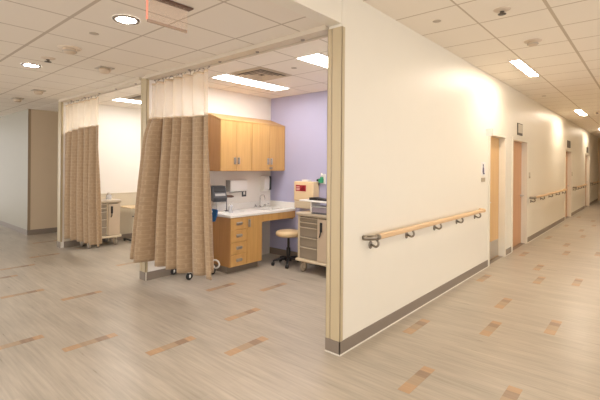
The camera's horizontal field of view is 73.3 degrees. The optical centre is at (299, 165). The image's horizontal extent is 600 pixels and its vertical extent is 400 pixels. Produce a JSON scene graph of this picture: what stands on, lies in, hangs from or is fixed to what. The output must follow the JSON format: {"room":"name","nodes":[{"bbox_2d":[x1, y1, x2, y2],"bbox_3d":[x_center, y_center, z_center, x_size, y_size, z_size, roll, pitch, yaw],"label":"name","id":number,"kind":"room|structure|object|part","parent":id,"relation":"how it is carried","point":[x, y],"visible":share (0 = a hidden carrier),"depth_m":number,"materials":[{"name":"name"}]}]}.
{"room":"hospital corridor","nodes":[
{"label":"hospital corridor","id":0,"kind":"room"},
{"bbox_2d":[0,109,57,229],"bbox_3d":[-7.186,0.123,11.294,6.030,2.642,2.350,0,0,41],"label":"wall","id":1,"kind":"structure","parent":0,"point":[44,124],"depth_m":8.75,"materials":[{"name":"beige paint"}]},
{"bbox_2d":[0,220,56,234],"bbox_3d":[-7.228,1.390,11.251,6.038,0.107,2.258,0,0,41],"label":"baseboard","id":2,"kind":"structure","parent":1,"relation":"attached to","point":[13,227],"depth_m":8.71,"materials":[{"name":"plastic"}]},
{"bbox_2d":[27,109,30,229],"bbox_3d":[-5.673,0.083,8.444,0.016,2.531,0.051,0,0,41],"label":"guard","id":3,"kind":"object","parent":1,"relation":"attached to","point":[29,110],"visible":1,"depth_m":8.44,"materials":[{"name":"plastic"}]},
{"bbox_2d":[61,101,140,247],"bbox_3d":[-3.569,0.151,8.078,0.130,2.642,2.246,0,0,41],"label":"wall","id":4,"kind":"structure","parent":0,"point":[119,130],"depth_m":7.86,"materials":[{"name":"white paint"}]},
{"bbox_2d":[57,102,58,240],"bbox_3d":[-4.343,0.102,7.269,0.042,2.515,0.036,0,0,41],"label":"guard","id":5,"kind":"object","parent":4,"relation":"attached to","point":[58,102],"visible":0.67,"depth_m":7.25,"materials":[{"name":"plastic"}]},
{"bbox_2d":[58,102,62,241],"bbox_3d":[-4.285,0.102,7.219,0.098,2.515,0.036,0,0,41],"label":"guard","id":6,"kind":"object","parent":4,"relation":"attached to","point":[60,206],"visible":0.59,"depth_m":7.19,"materials":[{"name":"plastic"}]},
{"bbox_2d":[57,233,131,247],"bbox_3d":[-3.581,1.419,8.069,0.150,0.107,2.262,0,0,41],"label":"baseboard","id":7,"kind":"structure","parent":4,"relation":"attached to","point":[129,236],"depth_m":7.38,"materials":[{"name":"plastic"}]},
{"bbox_2d":[64,192,136,241],"bbox_3d":[-3.506,0.955,8.048,0.014,0.835,2.200,0,0,41],"label":"wainscoting","id":8,"kind":"structure","parent":4,"relation":"attached to","point":[128,198],"depth_m":8.07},
{"bbox_2d":[0,0,327,116],"bbox_3d":[-6.257,-1.216,6.382,13.869,0.050,8.550,0,0,41],"label":"ceiling","id":9,"kind":"structure","parent":0,"point":[30,30],"depth_m":3.89,"materials":[{"name":"tile"}]},
{"bbox_2d":[10,97,22,101],"bbox_3d":[-4.966,-1.148,7.080,0.170,0.063,0.170,0,0,41],"label":"ceiling sensor","id":10,"kind":"object","parent":9,"relation":"attached to","point":[13,98],"visible":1,"depth_m":7.03,"materials":[{"name":"plastic"}]},
{"bbox_2d":[21,63,41,67],"bbox_3d":[-3.117,-1.161,4.673,0.204,0.009,0.204,0,0,41],"label":"recessed light","id":11,"kind":"object","parent":9,"relation":"in","point":[30,65],"visible":1,"depth_m":4.68,"materials":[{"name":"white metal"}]},
{"bbox_2d":[31,89,45,94],"bbox_3d":[-4.079,-1.141,6.287,0.170,0.063,0.170,0,0,41],"label":"ceiling sensor","id":12,"kind":"object","parent":9,"relation":"attached to","point":[37,92],"visible":1,"depth_m":6.24,"materials":[{"name":"plastic"}]},
{"bbox_2d":[41,56,54,62],"bbox_3d":[-2.723,-1.143,4.356,0.144,0.045,0.144,0,0,41],"label":"sprinkler","id":13,"kind":"object","parent":9,"relation":"attached to","point":[48,59],"visible":1,"depth_m":4.33,"materials":[{"name":"white metal"}]},
{"bbox_2d":[57,45,81,54],"bbox_3d":[-2.272,-1.132,3.976,0.210,0.056,0.210,0,0,41],"label":"smoke detector","id":14,"kind":"object","parent":9,"relation":"attached to","point":[67,49],"visible":1,"depth_m":3.93,"materials":[{"name":"plastic"}]},
{"bbox_2d":[59,77,141,102],"bbox_3d":[-3.139,-1.138,6.261,2.878,0.056,0.147,0,0,41],"label":"track","id":15,"kind":"object","parent":9,"relation":"attached to","point":[136,81],"visible":0.98,"depth_m":6.03,"materials":[{"name":"metal"}]},
{"bbox_2d":[64,95,101,246],"bbox_3d":[-3.620,0.081,6.711,1.569,2.402,0.178,0,0,41],"label":"privacy curtain","id":16,"kind":"object","parent":15,"relation":"hanging from","point":[82,191],"visible":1,"depth_m":6.67,"materials":[{"name":"beige fabric"}]},
{"bbox_2d":[94,66,114,73],"bbox_3d":[-2.321,-1.128,4.788,0.170,0.063,0.170,0,0,41],"label":"ceiling sensor","id":17,"kind":"object","parent":9,"relation":"attached to","point":[102,69],"visible":1,"depth_m":4.74,"materials":[{"name":"plastic"}]},
{"bbox_3d":[-2.321,-1.154,4.788,0.170,0.011,0.170,0,0,41],"label":"plate","id":18,"kind":"part","parent":17,"relation":"part of","materials":[{"name":"white plastic"}]},
{"bbox_2d":[112,15,139,24],"bbox_3d":[-1.370,-1.147,3.177,0.204,0.009,0.204,0,0,41],"label":"recessed light","id":19,"kind":"object","parent":9,"relation":"in","point":[122,19],"visible":1,"depth_m":3.17,"materials":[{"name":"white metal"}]},
{"bbox_2d":[112,98,140,103],"bbox_3d":[-2.839,-1.161,7.495,0.321,0.006,1.206,0,0,41],"label":"recessed light","id":20,"kind":"object","parent":9,"relation":"in","point":[116,99],"visible":0.41,"depth_m":7.19,"materials":[{"name":"plastic"}]},
{"bbox_2d":[124,94,140,100],"bbox_3d":[-2.660,-1.149,6.940,0.550,0.025,0.550,0,0,41],"label":"ceiling vent","id":21,"kind":"object","parent":9,"relation":"in","point":[137,97],"visible":0.39,"depth_m":6.86,"materials":[{"name":"metal"}]},
{"bbox_2d":[146,0,193,32],"bbox_3d":[-0.921,-1.056,2.818,0.064,0.184,0.370,0,0,41],"label":"exit sign","id":22,"kind":"object","parent":9,"relation":"hanging from","point":[168,2],"visible":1,"depth_m":2.83,"materials":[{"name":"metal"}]},
{"bbox_3d":[-0.923,-0.974,2.816,0.010,0.020,0.305,0,0,41],"label":"rail","id":23,"kind":"part","parent":22,"relation":"part of","materials":[{"name":"beige plastic"}]},
{"bbox_2d":[144,25,328,80],"bbox_3d":[-0.847,-1.120,4.264,2.917,0.056,0.147,0,0,41],"label":"track","id":24,"kind":"object","parent":9,"relation":"attached to","point":[319,32],"visible":0.96,"depth_m":3.93,"materials":[{"name":"metal"}]},
{"bbox_2d":[129,66,213,279],"bbox_3d":[-1.500,0.072,4.857,1.576,2.351,0.336,0,0,33],"label":"privacy curtain","id":25,"kind":"object","parent":24,"relation":"hanging from","point":[173,227],"visible":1,"depth_m":4.78,"materials":[{"name":"beige fabric"}]},
{"bbox_2d":[210,74,290,90],"bbox_3d":[-0.653,-1.144,5.590,0.321,0.006,1.206,0,0,41],"label":"recessed light","id":26,"kind":"object","parent":9,"relation":"in","point":[226,77],"visible":1,"depth_m":5.54,"materials":[{"name":"plastic"}]},
{"bbox_2d":[230,67,290,80],"bbox_3d":[-0.481,-1.132,5.042,0.550,0.025,0.550,0,0,41],"label":"ceiling vent","id":27,"kind":"object","parent":9,"relation":"in","point":[259,73],"visible":1,"depth_m":5.00,"materials":[{"name":"metal"}]},
{"bbox_2d":[295,53,327,68],"bbox_3d":[0.459,-1.135,4.620,0.321,0.006,1.206,0,0,41],"label":"recessed light","id":28,"kind":"object","parent":9,"relation":"in","point":[318,59],"visible":0.41,"depth_m":4.31,"materials":[{"name":"plastic"}]},
{"bbox_2d":[148,79,270,271],"bbox_3d":[-1.292,0.169,6.094,0.130,2.642,2.246,0,0,41],"label":"wall","id":29,"kind":"structure","parent":0,"point":[169,99],"depth_m":6.09,"materials":[{"name":"white paint"}]},
{"bbox_2d":[140,78,142,270],"bbox_3d":[-2.066,0.119,5.284,0.042,2.515,0.036,0,0,41],"label":"guard","id":30,"kind":"object","parent":29,"relation":"attached to","point":[142,78],"visible":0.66,"depth_m":5.27,"materials":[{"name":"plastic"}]},
{"bbox_2d":[142,78,148,272],"bbox_3d":[-2.009,0.120,5.234,0.098,2.515,0.036,0,0,41],"label":"guard","id":31,"kind":"object","parent":29,"relation":"attached to","point":[145,81],"visible":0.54,"depth_m":5.21,"materials":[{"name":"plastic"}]},
{"bbox_2d":[139,268,178,280],"bbox_3d":[-1.740,1.433,5.589,0.144,0.107,0.942,0,0,41],"label":"baseboard","id":32,"kind":"structure","parent":29,"relation":"attached to","point":[160,273],"depth_m":5.30,"materials":[{"name":"plastic"}]},
{"bbox_2d":[207,112,251,170],"bbox_3d":[-1.039,-0.349,5.998,0.366,0.856,0.589,0,0,41],"label":"upper cabinet","id":33,"kind":"object","parent":29,"relation":"attached to","point":[229,137],"visible":0.98,"depth_m":5.83,"materials":[{"name":"brown wood"}]},
{"bbox_3d":[-1.028,-0.284,5.791,0.020,0.721,0.286,0,0,41],"label":"door","id":34,"kind":"part","parent":33,"relation":"part of","materials":[{"name":"brown wood"}]},
{"bbox_3d":[-0.835,-0.283,6.013,0.020,0.721,0.294,0,0,41],"label":"door","id":35,"kind":"part","parent":33,"relation":"part of","materials":[{"name":"brown wood"}]},
{"bbox_2d":[226,179,246,191],"bbox_3d":[-0.983,0.314,6.262,0.115,0.193,0.335,0,0,41],"label":"dispenser","id":36,"kind":"object","parent":29,"relation":"attached to","point":[239,185],"visible":0.99,"depth_m":6.19,"materials":[{"name":"white plastic"}]},
{"bbox_3d":[-1.097,0.313,6.142,0.100,0.179,0.005,0,0,41],"label":"panel","id":37,"kind":"part","parent":36,"relation":"part of","materials":[{"name":"grey plastic"}]},
{"bbox_2d":[212,200,294,210],"bbox_3d":[-0.728,0.637,6.195,0.588,0.095,1.343,0,0,41],"label":"backsplash","id":38,"kind":"structure","parent":29,"relation":"attached to","point":[243,205],"depth_m":6.54,"materials":[{"name":"white laminate"}]},
{"bbox_2d":[238,116,284,170],"bbox_3d":[-0.605,-0.346,6.497,0.366,0.856,0.729,0,0,41],"label":"upper cabinet","id":39,"kind":"object","parent":29,"relation":"attached to","point":[268,136],"visible":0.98,"depth_m":6.38,"materials":[{"name":"brown wood"}]},
{"bbox_3d":[-0.612,-0.281,6.269,0.020,0.721,0.370,0,0,41],"label":"door","id":40,"kind":"part","parent":39,"relation":"part of","materials":[{"name":"brown wood"}]},
{"bbox_3d":[-0.373,-0.279,6.543,0.020,0.721,0.352,0,0,41],"label":"door","id":41,"kind":"part","parent":39,"relation":"part of","materials":[{"name":"brown wood"}]},
{"bbox_2d":[261,176,270,191],"bbox_3d":[-0.565,0.300,6.749,0.105,0.268,0.170,0,0,41],"label":"soap dispenser","id":42,"kind":"object","parent":29,"relation":"attached to","point":[265,180],"visible":1,"depth_m":6.70,"materials":[{"name":"white plastic"}]},
{"bbox_2d":[270,91,326,251],"bbox_3d":[-1.219,0.170,7.586,7.839,2.642,0.100,0,0,41],"label":"wall","id":43,"kind":"structure","parent":0,"point":[303,116],"depth_m":6.48,"materials":[{"name":"purple paint"}]},
{"bbox_2d":[270,247,297,255],"bbox_3d":[0.586,1.451,5.932,2.929,0.107,0.008,0,0,41],"label":"baseboard","id":44,"kind":"structure","parent":43,"relation":"attached to","point":[276,251],"depth_m":6.72,"materials":[{"name":"plastic"}]},
{"bbox_2d":[294,180,318,208],"bbox_3d":[0.090,0.440,6.271,0.416,0.442,0.161,0,0,41],"label":"sharps container","id":45,"kind":"object","parent":43,"relation":"attached to","point":[304,189],"visible":0.89,"depth_m":6.20,"materials":[{"name":"white plastic"}]},
{"bbox_3d":[0.013,0.348,6.241,0.205,0.095,0.003,0,0,41],"label":"label panel","id":46,"kind":"part","parent":45,"relation":"part of","materials":[{"name":"red plastic"}]},
{"bbox_2d":[316,173,325,184],"bbox_3d":[0.321,0.208,6.132,0.137,0.192,0.070,0,0,41],"label":"outlet","id":47,"kind":"object","parent":43,"relation":"attached to","point":[322,180],"visible":1,"depth_m":6.12,"materials":[{"name":"white plastic"}]},
{"bbox_3d":[0.356,0.205,6.140,0.095,0.155,0.012,0,0,41],"label":"wall plate","id":48,"kind":"part","parent":47,"relation":"part of","materials":[{"name":"white plastic"}]},
{"bbox_2d":[0,201,599,399],"bbox_3d":[2.405,1.568,10.918,21.000,0.101,26.800,0,0,41],"label":"floor","id":49,"kind":"structure","parent":0,"point":[80,322],"depth_m":3.62,"materials":[{"name":"laminate"}]},
{"bbox_2d":[80,198,121,248],"bbox_3d":[-3.694,1.050,7.453,0.496,0.842,0.690,0,0,41],"label":"cart","id":50,"kind":"object","parent":49,"relation":"on","point":[110,208],"visible":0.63,"depth_m":7.39,"materials":[{"name":"beige plastic"}]},
{"bbox_3d":[-3.638,1.195,7.233,0.028,0.164,0.314,0,0,41],"label":"drawer","id":51,"kind":"part","parent":50,"relation":"part of","materials":[{"name":"beige plastic"}]},
{"bbox_3d":[-3.636,0.900,7.233,0.028,0.134,0.314,0,0,41],"label":"drawer","id":52,"kind":"part","parent":50,"relation":"part of","materials":[{"name":"beige plastic"}]},
{"bbox_3d":[-3.637,1.040,7.233,0.028,0.134,0.314,0,0,41],"label":"drawer","id":53,"kind":"part","parent":50,"relation":"part of","materials":[{"name":"beige plastic"}]},
{"bbox_2d":[106,193,111,199],"bbox_3d":[-3.579,0.567,7.544,0.096,0.125,0.096,0,0,41],"label":"clear jar","id":54,"kind":"object","parent":50,"relation":"on","point":[108,196],"visible":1,"depth_m":7.51,"materials":[{"name":"white"}]},
{"bbox_3d":[-3.721,0.978,7.446,0.440,0.615,0.600,0,0,41],"label":"frame","id":55,"kind":"part","parent":50,"relation":"part of","materials":[{"name":"beige plastic"}]},
{"bbox_3d":[-3.431,0.988,7.434,0.018,0.580,0.213,0,0,41],"label":"door","id":56,"kind":"part","parent":50,"relation":"part of","materials":[{"name":"plastic"}]},
{"bbox_2d":[122,205,134,240],"bbox_3d":[-3.249,1.132,7.891,0.490,0.685,0.382,0,0,41],"label":"table","id":57,"kind":"object","parent":49,"relation":"on","point":[124,206],"visible":0.23,"depth_m":7.79,"materials":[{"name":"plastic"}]},
{"bbox_2d":[171,259,219,279],"bbox_3d":[-1.428,0.988,5.505,0.478,0.999,0.488,0,0,41],"label":"stand","id":58,"kind":"object","parent":49,"relation":"on","point":[189,276],"visible":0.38,"depth_m":5.48,"materials":[{"name":"white plastic"}]},
{"bbox_2d":[212,209,217,221],"bbox_3d":[-1.192,0.698,5.609,0.143,0.184,0.024,0,0,41],"label":"blue cuff","id":59,"kind":"object","parent":58,"relation":"hanging from","point":[214,211],"visible":0.75,"depth_m":5.59,"materials":[{"name":"fabric"}]},
{"bbox_2d":[212,215,261,273],"bbox_3d":[-0.963,1.107,5.917,0.606,0.772,0.590,0,0,41],"label":"base cabinet","id":60,"kind":"object","parent":49,"relation":"on","point":[237,242],"visible":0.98,"depth_m":5.68,"materials":[{"name":"brown wood"}]},
{"bbox_3d":[-0.857,0.808,5.631,0.020,0.162,0.291,0,0,41],"label":"drawer","id":61,"kind":"part","parent":60,"relation":"part of","materials":[{"name":"brown wood"}]},
{"bbox_3d":[-0.859,0.976,5.631,0.020,0.166,0.291,0,0,41],"label":"drawer","id":62,"kind":"part","parent":60,"relation":"part of","materials":[{"name":"brown wood"}]},
{"bbox_3d":[-0.860,1.146,5.631,0.020,0.166,0.291,0,0,41],"label":"drawer","id":63,"kind":"part","parent":60,"relation":"part of","materials":[{"name":"brown wood"}]},
{"bbox_3d":[-0.861,1.315,5.631,0.020,0.163,0.291,0,0,41],"label":"drawer","id":64,"kind":"part","parent":60,"relation":"part of","materials":[{"name":"brown wood"}]},
{"bbox_2d":[212,200,295,217],"bbox_3d":[-0.729,0.712,6.195,0.588,0.245,1.343,0,0,41],"label":"countertop","id":65,"kind":"structure","parent":60,"relation":"on","point":[244,209],"depth_m":6.31,"materials":[{"name":"white stone"}]},
{"bbox_2d":[211,185,226,212],"bbox_3d":[-1.196,0.485,5.844,0.205,0.390,0.233,0,0,-35],"label":"paper towel dispenser","id":66,"kind":"object","parent":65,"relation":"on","point":[218,192],"visible":0.71,"depth_m":5.77,"materials":[{"name":"black plastic"}]},
{"bbox_2d":[225,195,233,210],"bbox_3d":[-1.080,0.560,6.074,0.060,0.242,0.187,0,0,41],"label":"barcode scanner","id":67,"kind":"object","parent":65,"relation":"on","point":[228,196],"visible":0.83,"depth_m":6.05,"materials":[{"name":"grey plastic"}]},
{"bbox_2d":[229,202,232,212],"bbox_3d":[-0.999,0.606,5.844,0.074,0.151,0.064,0,0,-13],"label":"pump bottle","id":68,"kind":"object","parent":65,"relation":"on","point":[230,205],"visible":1,"depth_m":5.82,"materials":[{"name":"white plastic"}]},
{"bbox_2d":[254,194,268,207],"bbox_3d":[-0.620,0.576,6.571,0.147,0.219,0.329,0,0,41],"label":"faucet","id":69,"kind":"object","parent":65,"relation":"on","point":[264,205],"visible":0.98,"depth_m":6.59,"materials":[{"name":"silver metal"}]},
{"bbox_3d":[-0.620,0.576,6.571,0.147,0.219,0.056,0,0,41],"label":"spout","id":70,"kind":"part","parent":69,"relation":"part of","materials":[{"name":"silver metal"}]},
{"bbox_2d":[257,208,279,209],"bbox_3d":[-0.499,0.766,6.438,0.300,0.140,0.420,0,0,41],"label":"sink basin","id":71,"kind":"object","parent":65,"relation":"in","point":[257,208],"depth_m":6.57,"materials":[{"name":"white ceramic"}]},
{"bbox_3d":[-0.666,1.063,5.854,0.020,0.669,0.291,0,0,41],"label":"door","id":72,"kind":"part","parent":60,"relation":"part of","materials":[{"name":"brown wood"}]},
{"bbox_2d":[262,211,294,221],"bbox_3d":[-0.532,0.790,6.427,0.565,0.132,0.741,0,0,41],"label":"apron","id":73,"kind":"object","parent":60,"relation":"attached to","point":[282,215],"visible":0.67,"depth_m":6.23,"materials":[{"name":"brown wood"}]},
{"bbox_2d":[271,229,300,268],"bbox_3d":[-0.154,1.239,6.090,0.465,0.520,0.505,0,0,21],"label":"stool","id":74,"kind":"object","parent":49,"relation":"on","point":[284,233],"visible":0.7,"depth_m":6.04,"materials":[{"name":"beige leather"}]},
{"bbox_3d":[-0.173,1.021,6.098,0.390,0.085,0.390,0,0,21],"label":"seat","id":75,"kind":"part","parent":74,"relation":"part of","materials":[{"name":"beige leather"}]},
{"bbox_2d":[295,210,325,270],"bbox_3d":[0.344,1.082,5.692,0.690,0.842,0.496,0,0,41],"label":"cart","id":76,"kind":"object","parent":49,"relation":"on","point":[311,227],"visible":0.63,"depth_m":5.58,"materials":[{"name":"beige plastic"}]},
{"bbox_3d":[0.123,1.224,5.634,0.314,0.164,0.028,0,0,41],"label":"drawer","id":77,"kind":"part","parent":76,"relation":"part of","materials":[{"name":"beige plastic"}]},
{"bbox_3d":[0.124,1.069,5.634,0.314,0.134,0.028,0,0,41],"label":"drawer","id":78,"kind":"part","parent":76,"relation":"part of","materials":[{"name":"beige plastic"}]},
{"bbox_3d":[0.126,0.929,5.634,0.314,0.134,0.028,0,0,41],"label":"drawer","id":79,"kind":"part","parent":76,"relation":"part of","materials":[{"name":"beige plastic"}]},
{"bbox_3d":[0.126,0.824,5.634,0.314,0.064,0.028,0,0,41],"label":"drawer","id":80,"kind":"part","parent":76,"relation":"part of","materials":[{"name":"beige plastic"}]},
{"bbox_3d":[0.127,0.754,5.634,0.314,0.063,0.028,0,0,41],"label":"drawer","id":81,"kind":"part","parent":76,"relation":"part of","materials":[{"name":"beige plastic"}]},
{"bbox_3d":[0.338,1.010,5.719,0.600,0.615,0.440,0,0,41],"label":"frame","id":82,"kind":"part","parent":76,"relation":"part of","materials":[{"name":"beige plastic"}]},
{"bbox_2d":[299,199,326,211],"bbox_3d":[0.306,0.576,5.724,0.610,0.168,0.280,0,0,41],"label":"shelf","id":83,"kind":"object","parent":76,"relation":"on","point":[312,202],"visible":0.33,"depth_m":5.73,"materials":[{"name":"white plastic"}]},
{"bbox_3d":[0.221,0.586,5.798,0.025,0.146,0.200,0,0,41],"label":"leg","id":84,"kind":"part","parent":83,"relation":"part of","materials":[{"name":"white plastic"}]},
{"bbox_2d":[309,197,326,200],"bbox_3d":[0.314,0.471,5.671,0.390,0.040,0.110,0,0,41],"label":"tray","id":85,"kind":"object","parent":83,"relation":"on","point":[310,198],"visible":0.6,"depth_m":5.68,"materials":[{"name":"black plastic"}]},
{"bbox_2d":[311,205,326,212],"bbox_3d":[0.354,0.615,5.642,0.340,0.090,0.210,0,0,41],"label":"bin","id":86,"kind":"object","parent":76,"relation":"on","point":[319,208],"visible":0.48,"depth_m":5.61,"materials":[{"name":"grey plastic"}]},
{"bbox_3d":[0.354,0.578,5.642,0.340,0.015,0.210,0,0,41],"label":"bin lid","id":87,"kind":"part","parent":86,"relation":"part of","materials":[{"name":"grey plastic"}]},
{"bbox_3d":[0.326,1.018,5.429,0.213,0.580,0.018,0,0,41],"label":"door","id":88,"kind":"part","parent":76,"relation":"part of","materials":[{"name":"plastic"}]},
{"bbox_2d":[269,0,597,339],"bbox_3d":[5.005,0.089,8.662,0.131,2.900,26.800,0,0,41],"label":"wall","id":89,"kind":"structure","parent":0,"point":[418,114],"depth_m":4.26,"materials":[{"name":"beige paint"}]},
{"bbox_2d":[326,29,331,337],"bbox_3d":[0.245,0.145,3.279,0.040,2.500,0.042,0,0,41],"label":"guard","id":90,"kind":"object","parent":89,"relation":"attached to","point":[329,84],"visible":1,"depth_m":3.26,"materials":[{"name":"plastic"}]},
{"bbox_2d":[325,338,339,355],"bbox_3d":[0.259,1.449,3.225,0.143,0.107,0.018,0,0,41],"label":"baseboard","id":91,"kind":"structure","parent":89,"relation":"attached to","point":[331,346],"depth_m":3.22,"materials":[{"name":"plastic"}]},
{"bbox_2d":[330,26,344,341],"bbox_3d":[0.300,0.145,3.231,0.100,2.500,0.042,0,0,41],"label":"guard","id":92,"kind":"object","parent":89,"relation":"attached to","point":[338,33],"visible":1,"depth_m":3.21,"materials":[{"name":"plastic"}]},
{"bbox_2d":[362,208,485,248],"bbox_3d":[1.592,0.666,4.569,0.108,0.137,3.134,0,0,41],"label":"handrail","id":93,"kind":"object","parent":89,"relation":"attached to","point":[377,237],"visible":1,"depth_m":4.03,"materials":[{"name":"brown wood"}]},
{"bbox_3d":[1.624,0.623,4.568,0.042,0.048,2.930,0,0,41],"label":"rail","id":94,"kind":"part","parent":93,"relation":"part of","materials":[{"name":"brown wood"}]},
{"bbox_2d":[340,198,597,355],"bbox_3d":[7.017,1.501,10.870,0.015,0.107,20.412,0,0,41],"label":"baseboard","id":95,"kind":"structure","parent":89,"relation":"attached to","point":[363,335],"depth_m":4.20,"materials":[{"name":"plastic"}]},
{"bbox_2d":[481,162,485,175],"bbox_3d":[2.676,0.046,5.883,0.008,0.200,0.200,0,0,41],"label":"restroom sign","id":96,"kind":"object","parent":89,"relation":"attached to","point":[483,164],"visible":1,"depth_m":5.88,"materials":[{"name":"white plastic"}]},
{"bbox_2d":[487,132,506,266],"bbox_3d":[3.098,0.499,6.474,0.155,2.050,0.960,0,0,41],"label":"door","id":97,"kind":"structure","parent":89,"relation":"in","point":[497,143],"depth_m":6.71,"materials":[{"name":"wood"}]},
{"bbox_3d":[3.074,1.364,6.489,0.003,0.280,0.800,0,0,41],"label":"kick plate","id":98,"kind":"part","parent":97,"relation":"part of","materials":[{"name":"metal"}]},
{"bbox_2d":[511,136,527,251],"bbox_3d":[4.058,0.507,7.575,0.155,2.050,1.180,0,0,41],"label":"door","id":99,"kind":"structure","parent":89,"relation":"in","point":[519,184],"depth_m":7.86,"materials":[{"name":"wood"}]},
{"bbox_2d":[517,123,522,135],"bbox_3d":[4.090,-0.673,7.495,0.014,0.220,0.370,0,0,41],"label":"room sign","id":100,"kind":"object","parent":89,"relation":"attached to","point":[519,126],"visible":1,"depth_m":7.47,"materials":[{"name":"white plastic"}]},
{"bbox_2d":[529,189,567,202],"bbox_3d":[6.043,0.701,9.676,0.108,0.137,4.244,0,0,41],"label":"handrail","id":101,"kind":"object","parent":89,"relation":"attached to","point":[565,190],"visible":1,"depth_m":9.06,"materials":[{"name":"brown wood"}]},
{"bbox_3d":[6.075,0.657,9.675,0.042,0.048,4.040,0,0,41],"label":"rail","id":102,"kind":"part","parent":101,"relation":"part of","materials":[{"name":"brown wood"}]},
{"bbox_2d":[564,148,571,218],"bbox_3d":[7.862,0.536,11.939,0.155,2.050,1.200,0,0,41],"label":"door","id":103,"kind":"structure","parent":89,"relation":"in","point":[568,153],"depth_m":12.31,"materials":[{"name":"wood"}]},
{"bbox_2d":[573,184,586,189],"bbox_3d":[9.476,0.728,13.615,0.108,0.137,2.894,0,0,41],"label":"handrail","id":104,"kind":"object","parent":89,"relation":"attached to","point":[584,184],"visible":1,"depth_m":13.33,"materials":[{"name":"brown wood"}]},
{"bbox_2d":[584,153,589,206],"bbox_3d":[10.933,0.560,15.464,0.155,2.050,1.450,0,0,41],"label":"door","id":105,"kind":"structure","parent":89,"relation":"in","point":[587,156],"depth_m":15.94,"materials":[{"name":"wood"}]},
{"bbox_2d":[362,0,599,137],"bbox_3d":[7.705,-1.365,6.319,7.000,0.050,26.800,0,0,41],"label":"ceiling","id":106,"kind":"structure","parent":0,"point":[566,60],"depth_m":4.41,"materials":[{"name":"tile"}]},
{"bbox_2d":[493,6,510,15],"bbox_3d":[1.794,-1.365,3.578,0.144,0.045,0.144,0,0,41],"label":"sprinkler","id":107,"kind":"object","parent":106,"relation":"attached to","point":[500,10],"visible":1,"depth_m":3.56,"materials":[{"name":"white metal"}]},
{"bbox_2d":[508,59,539,76],"bbox_3d":[3.195,-1.372,5.713,0.151,0.006,1.206,0,0,41],"label":"recessed light","id":108,"kind":"object","parent":106,"relation":"in","point":[520,64],"visible":1,"depth_m":5.63,"materials":[{"name":"plastic"}]},
{"bbox_2d":[524,38,541,46],"bbox_3d":[2.576,-1.352,4.461,0.178,0.056,0.178,0,0,41],"label":"smoke detector","id":109,"kind":"object","parent":106,"relation":"attached to","point":[531,42],"visible":1,"depth_m":4.42,"materials":[{"name":"plastic"}]},
{"bbox_2d":[573,110,586,115],"bbox_3d":[7.137,-1.341,10.236,0.166,0.006,1.336,0,0,41],"label":"recessed light","id":110,"kind":"object","parent":106,"relation":"in","point":[580,112],"visible":1,"depth_m":10.17,"materials":[{"name":"plastic"}]},
{"bbox_2d":[598,138,599,200],"bbox_3d":[14.785,0.166,17.781,2.630,2.900,0.200,0,0,41],"label":"wall","id":111,"kind":"structure","parent":0,"point":[598,138],"depth_m":18.54,"materials":[{"name":"beige paint"}]}
]}

